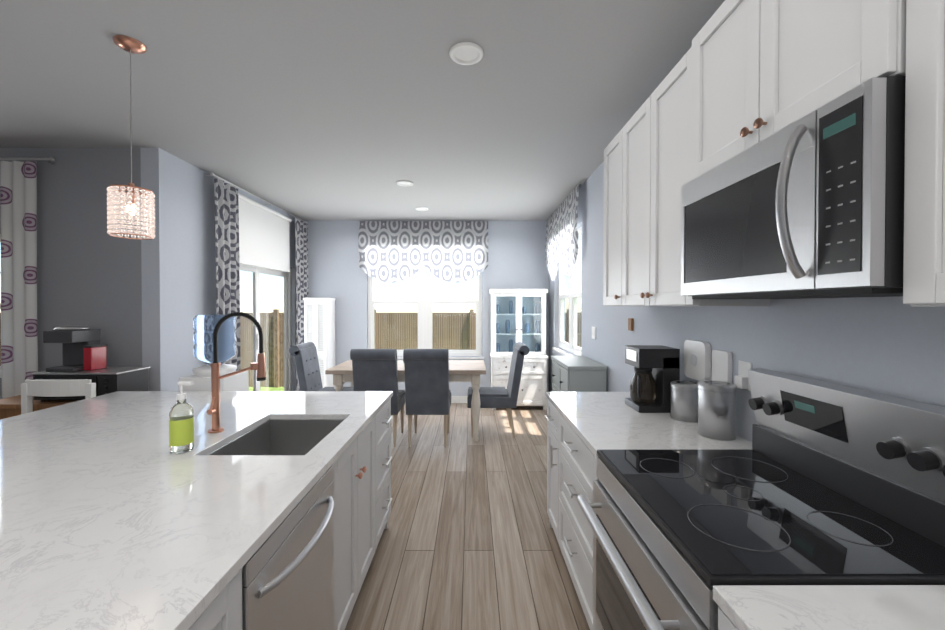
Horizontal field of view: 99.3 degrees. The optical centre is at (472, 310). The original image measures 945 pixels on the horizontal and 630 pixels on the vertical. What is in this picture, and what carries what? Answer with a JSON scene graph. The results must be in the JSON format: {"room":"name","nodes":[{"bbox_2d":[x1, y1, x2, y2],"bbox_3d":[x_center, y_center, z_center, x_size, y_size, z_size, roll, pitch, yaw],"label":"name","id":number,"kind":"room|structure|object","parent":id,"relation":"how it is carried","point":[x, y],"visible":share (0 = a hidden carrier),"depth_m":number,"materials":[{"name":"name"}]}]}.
{"room":"kitchen","nodes":[
{"label":"kitchen","id":0,"kind":"room"},
{"bbox_2d":[0,148,141,398],"bbox_3d":[-4.500,0.056,3.405,3.510,2.800,0.150,0,1,0],"label":"wall","id":1,"kind":"structure","parent":0,"point":[89,271],"depth_m":3.33,"materials":[{"name":"paint"}]},
{"bbox_2d":[0,236,1,377],"bbox_3d":[-4.300,-0.035,3.414,1.202,1.212,0.070,0,1,0],"label":"window","id":2,"kind":"structure","parent":1,"relation":"in","point":[0,311],"depth_m":3.41,"materials":[{"name":"white plastic"}]},
{"bbox_2d":[0,156,55,163],"bbox_3d":[-4.399,-1.213,3.257,2.110,0.040,0.118,0,1,0],"label":"curtain rod","id":3,"kind":"object","parent":1,"relation":"attached to","point":[52,158],"visible":1,"depth_m":3.21,"materials":[{"name":"silver metal"}]},
{"bbox_2d":[0,161,37,398],"bbox_3d":[-3.639,0.124,3.233,0.290,2.637,0.040,0,1,0],"label":"curtain","id":4,"kind":"object","parent":3,"relation":"hanging from","point":[18,235],"visible":0.69,"depth_m":3.23,"materials":[{"name":"white fabric"}]},
{"bbox_2d":[140,148,301,390],"bbox_3d":[-2.673,0.041,4.744,0.150,2.800,2.820,0,1,0],"label":"wall","id":5,"kind":"structure","parent":0,"point":[178,259],"depth_m":3.53,"materials":[{"name":"paint"}]},
{"bbox_2d":[204,172,307,222],"bbox_3d":[-2.539,-1.316,4.967,0.117,0.036,2.267,0,1,0],"label":"curtain rod","id":6,"kind":"object","parent":5,"relation":"attached to","point":[211,173],"visible":0.96,"depth_m":4.54,"materials":[{"name":"silver metal"}]},
{"bbox_2d":[214,177,239,370],"bbox_3d":[-2.496,0.071,4.095,0.056,2.725,0.400,0,1,0],"label":"door curtain","id":7,"kind":"object","parent":6,"relation":"hanging from","point":[227,250],"visible":0.6,"depth_m":4.09,"materials":[{"name":"fabric"}]},
{"bbox_2d":[295,218,308,390],"bbox_3d":[-2.501,0.052,5.890,0.056,2.725,0.430,0,1,0],"label":"door curtain","id":8,"kind":"object","parent":6,"relation":"hanging from","point":[301,242],"visible":0.48,"depth_m":5.86,"materials":[{"name":"fabric"}]},
{"bbox_2d":[238,193,291,271],"bbox_3d":[-2.569,-0.906,4.985,0.052,0.760,1.360,0,1,0],"label":"blinds","id":9,"kind":"object","parent":5,"relation":"attached to","point":[264,236],"visible":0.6,"depth_m":4.92,"materials":[{"name":"white fabric"}]},
{"bbox_2d":[239,263,291,390],"bbox_3d":[-2.684,0.415,4.998,0.070,2.045,1.792,0,1,0],"label":"door","id":10,"kind":"structure","parent":5,"relation":"in","point":[266,298],"depth_m":5.28,"materials":[{"name":"clear glass"}]},
{"bbox_2d":[0,0,724,220],"bbox_3d":[-2.531,-1.369,1.910,7.740,0.080,8.760,0,1,0],"label":"ceiling","id":11,"kind":"structure","parent":0,"point":[330,109],"depth_m":2.44,"materials":[{"name":"paint"}]},
{"bbox_2d":[106,35,155,239],"bbox_3d":[-1.706,-0.848,2.007,0.189,0.962,0.186,0,1,0],"label":"pendant light","id":12,"kind":"object","parent":11,"relation":"hanging from","point":[129,201],"visible":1,"depth_m":1.98,"materials":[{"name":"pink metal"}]},
{"bbox_2d":[397,180,412,185],"bbox_3d":[-0.717,-1.347,4.265,0.177,0.012,0.177,0,1,0],"label":"recessed light","id":13,"kind":"object","parent":11,"relation":"in","point":[404,183],"visible":1,"depth_m":4.25,"materials":[{"name":"white plastic"}]},
{"bbox_2d":[415,207,427,210],"bbox_3d":[-0.680,-1.358,5.385,0.177,0.012,0.177,0,1,0],"label":"recessed light","id":14,"kind":"object","parent":11,"relation":"in","point":[421,208],"visible":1,"depth_m":5.37,"materials":[{"name":"white plastic"}]},
{"bbox_2d":[449,42,483,64],"bbox_3d":[-0.031,-1.324,2.077,0.177,0.012,0.177,0,1,0],"label":"recessed light","id":15,"kind":"object","parent":11,"relation":"in","point":[466,53],"visible":0.98,"depth_m":2.07,"materials":[{"name":"white plastic"}]},
{"bbox_2d":[303,220,548,395],"bbox_3d":[-0.787,0.026,6.234,3.930,2.800,0.150,0,1,0],"label":"wall","id":16,"kind":"structure","parent":0,"point":[516,255],"depth_m":6.15,"materials":[{"name":"paint"}]},
{"bbox_2d":[358,221,487,282],"bbox_3d":[-0.741,-0.880,6.068,1.960,0.935,0.073,0,1,0],"label":"valance","id":17,"kind":"object","parent":16,"relation":"attached to","point":[400,251],"visible":1,"depth_m":6.06,"materials":[{"name":"fabric"}]},
{"bbox_2d":[368,266,481,355],"bbox_3d":[-0.737,-0.129,6.243,1.762,1.682,0.070,0,1,0],"label":"window","id":18,"kind":"structure","parent":16,"relation":"in","point":[423,308],"depth_m":6.24,"materials":[{"name":"glass"}]},
{"bbox_2d":[397,357,483,358],"bbox_3d":[-0.737,0.733,6.148,1.830,0.028,0.033,0,1,0],"label":"window sill","id":19,"kind":"structure","parent":16,"relation":"attached to","point":[456,357],"depth_m":6.13,"materials":[{"name":"white wood"}]},
{"bbox_2d":[451,396,547,402],"bbox_3d":[-0.712,1.372,6.164,3.780,0.110,0.017,0,1,0],"label":"baseboard","id":20,"kind":"structure","parent":16,"relation":"attached to","point":[458,399],"depth_m":6.15,"materials":[{"name":"white wood"}]},
{"bbox_2d":[345,403,589,629],"bbox_3d":[-2.531,1.501,1.940,7.740,0.060,8.760,0,1,0],"label":"floor","id":21,"kind":"structure","parent":0,"point":[468,540],"depth_m":2.58,"materials":[{"name":"brown wood"}]},
{"bbox_2d":[0,395,79,419],"bbox_3d":[-2.934,1.060,3.019,1.160,0.800,0.370,0,1,0],"label":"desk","id":22,"kind":"object","parent":21,"relation":"on","point":[10,406],"visible":0.15,"depth_m":2.87,"materials":[{"name":"brown wood"}]},
{"bbox_2d":[30,367,149,401],"bbox_3d":[-2.854,0.553,3.006,0.620,0.212,0.337,0,1,0],"label":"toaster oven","id":23,"kind":"object","parent":22,"relation":"on","point":[107,380],"visible":0.52,"depth_m":2.88,"materials":[{"name":"black metal"}]},
{"bbox_2d":[43,326,107,371],"bbox_3d":[-2.951,0.281,3.001,0.275,0.330,0.230,0,1,0],"label":"brewer","id":24,"kind":"object","parent":23,"relation":"on","point":[83,348],"visible":1,"depth_m":2.99,"materials":[{"name":"black plastic"},{"name":"red plastic"}]},
{"bbox_2d":[21,379,95,414],"bbox_3d":[-2.854,0.968,2.967,0.480,0.985,0.474,0,1,0],"label":"chair","id":25,"kind":"object","parent":21,"relation":"on","point":[30,389],"visible":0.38,"depth_m":2.74,"materials":[{"name":"white"}]},
{"bbox_2d":[179,314,248,390],"bbox_3d":[-1.934,0.745,2.999,0.320,1.430,0.370,0,1,0],"label":"water cooler","id":26,"kind":"object","parent":21,"relation":"on","point":[203,334],"visible":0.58,"depth_m":2.91,"materials":[{"name":"white plastic"}]},
{"bbox_2d":[184,395,392,629],"bbox_3d":[-1.288,1.031,1.691,1.624,0.884,2.014,0,1,0],"label":"kitchen island","id":27,"kind":"object","parent":21,"relation":"on","point":[309,572],"depth_m":1.42,"materials":[{"name":"wood"}]},
{"bbox_2d":[0,391,391,629],"bbox_3d":[-1.468,0.574,1.692,1.865,0.030,2.062,0,1,0],"label":"island countertop","id":28,"kind":"structure","parent":27,"relation":"on","point":[103,526],"depth_m":1.20,"materials":[{"name":"white stone"}]},
{"bbox_2d":[169,382,193,453],"bbox_3d":[-1.158,0.422,1.602,0.085,0.274,0.080,0,1,0],"label":"soap bottle","id":29,"kind":"object","parent":28,"relation":"on","point":[181,426],"visible":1,"depth_m":1.58,"materials":[{"name":"green"}]},
{"bbox_2d":[207,312,265,432],"bbox_3d":[-1.083,0.282,1.829,0.260,0.550,0.097,0,1,0],"label":"faucet","id":30,"kind":"object","parent":28,"relation":"on","point":[213,411],"visible":1,"depth_m":1.83,"materials":[{"name":"orange metal"}]},
{"bbox_2d":[216,419,339,450],"bbox_3d":[-0.866,0.703,1.851,0.454,0.254,0.614,0,1,0],"label":"sink","id":31,"kind":"object","parent":28,"relation":"in","point":[273,434],"depth_m":2.14,"materials":[{"name":"grey metal"}]},
{"bbox_2d":[303,298,335,387],"bbox_3d":[-2.256,0.624,5.947,0.350,1.610,0.370,0,1,0],"label":"tall cabinet","id":32,"kind":"object","parent":21,"relation":"on","point":[319,323],"visible":0.56,"depth_m":5.77,"materials":[{"name":"white wood"}]},
{"bbox_2d":[289,342,353,390],"bbox_3d":[-1.706,0.918,4.726,0.696,1.052,0.456,0,1,0],"label":"chair","id":33,"kind":"object","parent":21,"relation":"on","point":[305,355],"visible":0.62,"depth_m":4.64,"materials":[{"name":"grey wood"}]},
{"bbox_2d":[350,349,405,446],"bbox_3d":[-1.017,0.921,4.435,0.456,1.052,0.696,0,1,0],"label":"chair","id":34,"kind":"object","parent":21,"relation":"on","point":[375,369],"visible":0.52,"depth_m":4.17,"materials":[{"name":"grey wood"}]},
{"bbox_2d":[325,360,485,441],"bbox_3d":[-0.721,1.042,4.730,1.735,0.800,0.800,0,1,0],"label":"dining table","id":35,"kind":"object","parent":21,"relation":"on","point":[462,371],"visible":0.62,"depth_m":4.42,"materials":[{"name":"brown wood"}]},
{"bbox_2d":[403,349,450,446],"bbox_3d":[-0.477,0.921,4.436,0.456,1.052,0.696,0,1,0],"label":"chair","id":36,"kind":"object","parent":21,"relation":"on","point":[427,391],"visible":1,"depth_m":4.18,"materials":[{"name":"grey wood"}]},
{"bbox_2d":[467,342,528,437],"bbox_3d":[0.290,0.918,4.731,0.696,1.052,0.456,0,1,0],"label":"chair","id":37,"kind":"object","parent":21,"relation":"on","point":[498,397],"visible":0.92,"depth_m":4.51,"materials":[{"name":"grey fabric"}]},
{"bbox_2d":[489,289,548,409],"bbox_3d":[0.674,0.559,5.912,0.830,1.740,0.452,0,1,0],"label":"hutch","id":38,"kind":"object","parent":21,"relation":"on","point":[518,315],"visible":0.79,"depth_m":5.83,"materials":[{"name":"white wood"}]},
{"bbox_2d":[551,356,606,391],"bbox_3d":[0.981,0.966,3.853,0.367,0.970,0.750,0,1,0],"label":"sideboard","id":39,"kind":"object","parent":21,"relation":"on","point":[577,374],"visible":0.27,"depth_m":3.49,"materials":[{"name":"grey wood"}]},
{"bbox_2d":[545,392,751,629],"bbox_3d":[0.824,1.012,2.162,0.722,0.914,1.102,0,1,0],"label":"base cabinet","id":40,"kind":"object","parent":21,"relation":"on","point":[582,427],"visible":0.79,"depth_m":1.97,"materials":[{"name":"stone"}]},
{"bbox_2d":[625,345,679,412],"bbox_3d":[1.002,0.380,2.259,0.232,0.345,0.217,0,1,0],"label":"coffee maker","id":41,"kind":"object","parent":40,"relation":"on","point":[656,370],"visible":0.98,"depth_m":2.19,"materials":[{"name":"black plastic"}]},
{"bbox_2d":[670,380,697,421],"bbox_3d":[1.094,0.462,2.058,0.143,0.186,0.143,0,1,0],"label":"canister","id":42,"kind":"object","parent":40,"relation":"on","point":[684,401],"visible":0.88,"depth_m":2.00,"materials":[{"name":"silver metal"}]},
{"bbox_2d":[698,380,736,440],"bbox_3d":[1.089,0.440,1.793,0.149,0.236,0.149,0,1,0],"label":"canister","id":43,"kind":"object","parent":40,"relation":"on","point":[716,410],"visible":1,"depth_m":1.73,"materials":[{"name":"silver metal"}]},
{"bbox_2d":[713,597,744,629],"bbox_3d":[0.847,1.045,0.419,0.684,0.884,0.827,0,1,0],"label":"base cabinet","id":44,"kind":"object","parent":21,"relation":"on","point":[725,622],"depth_m":0.80,"materials":[{"name":"wood"}]},
{"bbox_2d":[713,585,944,629],"bbox_3d":[0.845,0.593,-0.079,0.692,0.030,1.824,0,1,0],"label":"countertop","id":45,"kind":"structure","parent":44,"relation":"on","point":[753,607],"depth_m":0.77,"materials":[{"name":"white stone"}]},
{"bbox_2d":[577,368,944,629],"bbox_3d":[0.793,0.856,1.222,0.780,1.246,0.762,0,1,0],"label":"range","id":46,"kind":"object","parent":21,"relation":"on","point":[822,483],"visible":1,"depth_m":1.10,"materials":[{"name":"silver metal"}]},
{"bbox_2d":[549,161,944,441],"bbox_3d":[1.264,0.070,2.010,0.150,2.800,8.610,0,1,0],"label":"wall","id":47,"kind":"structure","parent":0,"point":[893,346],"depth_m":1.57,"materials":[{"name":"paint"}]},
{"bbox_2d":[552,347,570,355],"bbox_3d":[1.163,0.554,5.059,0.033,0.028,1.460,0,1,0],"label":"window sill","id":48,"kind":"structure","parent":47,"relation":"attached to","point":[560,351],"depth_m":5.24,"materials":[{"name":"white wood"}]},
{"bbox_2d":[545,183,581,280],"bbox_3d":[1.099,-0.870,5.094,0.073,0.935,1.800,0,1,0],"label":"valance","id":49,"kind":"object","parent":47,"relation":"attached to","point":[562,234],"visible":1,"depth_m":4.78,"materials":[{"name":"fabric"}]},
{"bbox_2d":[558,226,581,355],"bbox_3d":[1.266,-0.212,5.052,0.070,1.492,1.392,0,1,0],"label":"window","id":50,"kind":"structure","parent":47,"relation":"in","point":[570,313],"depth_m":5.00,"materials":[{"name":"white glass"}]},
{"bbox_2d":[592,327,595,339],"bbox_3d":[1.177,0.220,3.906,0.010,0.120,0.120,0,1,0],"label":"switch plate","id":51,"kind":"object","parent":47,"relation":"attached to","point":[593,332],"visible":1,"depth_m":3.87,"materials":[{"name":"white plastic"}]},
{"bbox_2d":[628,318,632,330],"bbox_3d":[1.175,0.105,2.985,0.018,0.090,0.060,0,1,0],"label":"plaque","id":52,"kind":"object","parent":47,"relation":"attached to","point":[630,324],"visible":1,"depth_m":2.96,"materials":[{"name":"brown wood"}]},
{"bbox_2d":[603,47,769,305],"bbox_3d":[1.016,-0.546,2.145,0.339,1.050,1.104,0,1,0],"label":"upper cabinet","id":53,"kind":"object","parent":47,"relation":"attached to","point":[647,162],"visible":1,"depth_m":1.97,"materials":[{"name":"white wood"}]},
{"bbox_2d":[684,340,710,380],"bbox_3d":[1.169,0.259,2.096,0.034,0.200,0.200,0,1,0],"label":"cutting board","id":54,"kind":"object","parent":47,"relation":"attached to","point":[697,359],"visible":0.94,"depth_m":2.06,"materials":[{"name":"white plastic"}]},
{"bbox_2d":[712,350,731,382],"bbox_3d":[1.177,0.271,1.896,0.020,0.160,0.120,0,1,0],"label":"cutting board","id":55,"kind":"object","parent":47,"relation":"attached to","point":[721,365],"visible":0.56,"depth_m":1.88,"materials":[{"name":"white plastic"}]},
{"bbox_2d":[734,360,751,390],"bbox_3d":[1.171,0.283,1.746,0.033,0.120,0.080,0,1,0],"label":"electrical outlet plate","id":56,"kind":"object","parent":47,"relation":"attached to","point":[741,380],"visible":0.9,"depth_m":1.74,"materials":[{"name":"white plastic"}]},
{"bbox_2d":[691,0,905,180],"bbox_3d":[1.008,-0.778,1.206,0.359,0.567,0.758,0,1,0],"label":"upper cabinet","id":57,"kind":"object","parent":47,"relation":"attached to","point":[762,70],"visible":0.73,"depth_m":1.15,"materials":[{"name":"white wood"}]},
{"bbox_2d":[681,76,905,298],"bbox_3d":[0.970,-0.264,1.211,0.435,0.449,0.758,0,1,0],"label":"microwave","id":58,"kind":"object","parent":57,"relation":"attached to","point":[810,205],"visible":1,"depth_m":0.98,"materials":[{"name":"silver metal"}]},
{"bbox_2d":[903,0,944,306],"bbox_3d":[1.036,-0.527,0.330,0.307,1.050,0.987,0,1,0],"label":"upper cabinet","id":59,"kind":"object","parent":47,"relation":"attached to","point":[924,237],"visible":1,"depth_m":0.77,"materials":[{"name":"white wood"}]}
]}

